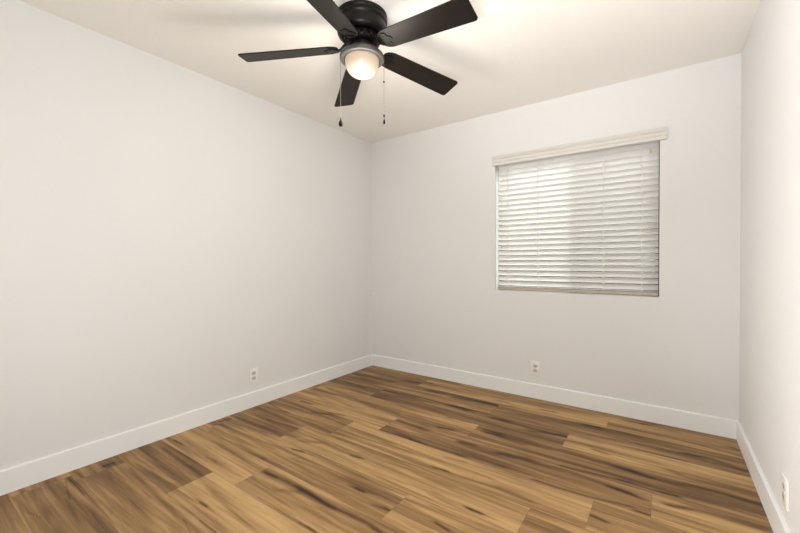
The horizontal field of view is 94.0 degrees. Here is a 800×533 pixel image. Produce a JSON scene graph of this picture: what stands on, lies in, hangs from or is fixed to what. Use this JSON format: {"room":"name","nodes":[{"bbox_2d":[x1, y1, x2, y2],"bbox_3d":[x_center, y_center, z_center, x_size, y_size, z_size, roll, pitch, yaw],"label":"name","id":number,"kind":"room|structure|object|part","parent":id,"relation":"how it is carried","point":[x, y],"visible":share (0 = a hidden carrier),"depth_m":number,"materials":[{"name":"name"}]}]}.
{"room":"empty bedroom","nodes":[
{"label":"empty bedroom","id":0,"kind":"room"},
{"bbox_2d":[0,0,371,469],"bbox_3d":[-1.388,-0.143,2.718,0.140,2.590,3.800,0,1,35],"label":"wall","id":1,"kind":"structure","parent":0,"point":[170,232],"depth_m":2.34,"materials":[{"name":"paint"}]},
{"bbox_2d":[0,354,371,495],"bbox_3d":[-1.322,1.043,2.684,0.014,0.118,3.492,0,1,35],"label":"baseboard","id":2,"kind":"structure","parent":1,"relation":"attached to","point":[14,478],"depth_m":2.34,"materials":[{"name":"white paint"}]},
{"bbox_2d":[249,367,257,383],"bbox_3d":[-1.149,0.856,2.930,0.010,0.116,0.072,0,1,35],"label":"electrical outlet","id":3,"kind":"object","parent":1,"relation":"attached to","point":[253,373],"visible":1,"depth_m":2.93,"materials":[{"name":"white plastic"}]},
{"bbox_2d":[0,365,772,532],"bbox_3d":[-0.090,1.108,1.825,3.020,0.001,3.492,0,1,35],"label":"floor","id":4,"kind":"structure","parent":0,"point":[371,449],"depth_m":1.98,"materials":[{"name":"wood"}]},
{"bbox_2d":[19,0,759,142],"bbox_3d":[-0.103,-1.382,1.789,3.020,0.100,3.520,0,1,35],"label":"ceiling","id":5,"kind":"structure","parent":0,"point":[516,53],"depth_m":2.25,"materials":[{"name":"paint"}]},
{"bbox_2d":[238,0,477,126],"bbox_3d":[-0.172,-1.041,1.967,1.204,0.585,1.257,0,1,35],"label":"ceiling fan","id":6,"kind":"object","parent":5,"relation":"hanging from","point":[361,25],"visible":1,"depth_m":1.91,"materials":[{"name":"brown metal"}]},
{"bbox_3d":[-0.588,-1.137,1.998,0.517,0.006,0.137,-5,15,1],"label":"blade","id":7,"kind":"part","parent":6,"relation":"part of","materials":[{"name":"brown wood"}]},
{"bbox_3d":[-0.327,-1.134,1.628,0.137,0.006,0.517,15,10,17],"label":"blade","id":8,"kind":"part","parent":6,"relation":"part of","materials":[{"name":"black wood"}]},
{"bbox_3d":[-0.317,-0.940,1.995,0.004,0.330,0.004,0,1,-1],"label":"pull chain","id":9,"kind":"part","parent":6,"relation":"part of","materials":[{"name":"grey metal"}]},
{"bbox_3d":[-0.317,-1.142,2.361,0.137,0.006,0.517,-15,1,-18],"label":"blade","id":10,"kind":"part","parent":6,"relation":"part of","materials":[{"name":"black wood"}]},
{"bbox_3d":[-0.203,-1.055,1.994,0.182,0.097,0.182,0,1,35],"label":"lamp shade","id":11,"kind":"part","parent":6,"relation":"part of","materials":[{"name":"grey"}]},
{"bbox_3d":[0.112,-1.141,2.215,0.517,0.006,0.137,5,-16,-35],"label":"blade","id":12,"kind":"part","parent":6,"relation":"part of","materials":[{"name":"brown wood"}]},
{"bbox_3d":[0.106,-1.137,1.762,0.517,0.006,0.137,6,-10,37],"label":"blade","id":13,"kind":"part","parent":6,"relation":"part of","materials":[{"name":"brown wood"}]},
{"bbox_2d":[372,53,741,420],"bbox_3d":[0.961,-0.154,3.292,3.020,2.590,0.140,0,1,35],"label":"wall","id":14,"kind":"structure","parent":0,"point":[437,300],"depth_m":2.92,"materials":[{"name":"paint"}]},
{"bbox_2d":[531,361,539,375],"bbox_3d":[1.122,0.844,3.097,0.072,0.116,0.010,0,1,35],"label":"electrical outlet","id":15,"kind":"object","parent":14,"relation":"attached to","point":[535,366],"visible":1,"depth_m":3.09,"materials":[{"name":"white plastic"}]},
{"bbox_2d":[372,354,737,438],"bbox_3d":[0.919,1.032,3.241,3.020,0.118,0.014,0,1,35],"label":"baseboard","id":16,"kind":"structure","parent":14,"relation":"attached to","point":[724,427],"depth_m":2.90,"materials":[{"name":"white paint"}]},
{"bbox_2d":[499,140,659,295],"bbox_3d":[1.386,-0.358,3.033,1.189,1.140,0.040,0,1,35],"label":"window","id":17,"kind":"structure","parent":14,"relation":"in","point":[659,140],"depth_m":2.69,"materials":[{"name":"white metal"}]},
{"bbox_2d":[492,126,666,295],"bbox_3d":[1.341,-0.377,2.951,1.250,1.164,0.100,0,1,35],"label":"window blind","id":18,"kind":"object","parent":17,"relation":"attached to","point":[604,158],"visible":1,"depth_m":2.90,"materials":[{"name":"white plastic"}]},
{"bbox_3d":[0.947,-0.346,3.263,0.004,1.075,0.037,0,1,35],"label":"ladder cord","id":19,"kind":"part","parent":18,"relation":"part of","materials":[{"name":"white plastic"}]},
{"bbox_3d":[1.154,-0.345,3.115,0.004,1.075,0.037,0,1,35],"label":"ladder cord","id":20,"kind":"part","parent":18,"relation":"part of","materials":[{"name":"white fabric"}]},
{"bbox_3d":[1.351,0.193,2.979,1.167,0.024,0.048,0,1,35],"label":"rail","id":21,"kind":"part","parent":18,"relation":"part of","materials":[{"name":"beige plastic"}]},
{"bbox_3d":[1.349,-0.901,2.970,1.167,0.044,0.050,0,1,35],"label":"head rail","id":22,"kind":"part","parent":18,"relation":"part of","materials":[{"name":"white plastic"}]},
{"bbox_3d":[1.547,-0.344,2.836,0.004,1.075,0.037,0,1,35],"label":"ladder cord","id":23,"kind":"part","parent":18,"relation":"part of","materials":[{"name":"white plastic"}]},
{"bbox_3d":[1.746,-0.343,2.694,0.004,1.075,0.037,0,1,35],"label":"ladder cord","id":24,"kind":"part","parent":18,"relation":"part of","materials":[{"name":"white fabric"}]},
{"bbox_2d":[739,0,799,532],"bbox_3d":[1.187,-0.131,0.885,0.140,2.590,3.800,0,1,35],"label":"wall","id":25,"kind":"structure","parent":0,"point":[769,362],"depth_m":1.64,"materials":[{"name":"paint"}]},
{"bbox_2d":[736,421,790,532],"bbox_3d":[1.127,1.054,0.941,0.014,0.118,3.492,0,1,35],"label":"baseboard","id":26,"kind":"structure","parent":25,"relation":"attached to","point":[778,524],"depth_m":1.75,"materials":[{"name":"white paint"}]},
{"bbox_2d":[782,473,788,511],"bbox_3d":[1.486,0.870,1.441,0.010,0.116,0.072,0,1,35],"label":"electrical outlet","id":27,"kind":"object","parent":25,"relation":"attached to","point":[785,483],"visible":1,"depth_m":1.42,"materials":[{"name":"white plastic"}]},
{"bbox_3d":[2.696,1.163,5.754,15.000,0.100,5.860,0,1,35],"label":"ground","id":28,"kind":"structure","parent":0,"visible":0},
{"bbox_2d":[503,161,654,291],"bbox_3d":[2.478,-0.283,5.439,15.000,2.800,0.200,0,1,35],"label":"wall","id":29,"kind":"structure","parent":28,"relation":"on","point":[641,161],"depth_m":5.24,"materials":[{"name":"white paint"}]}
]}

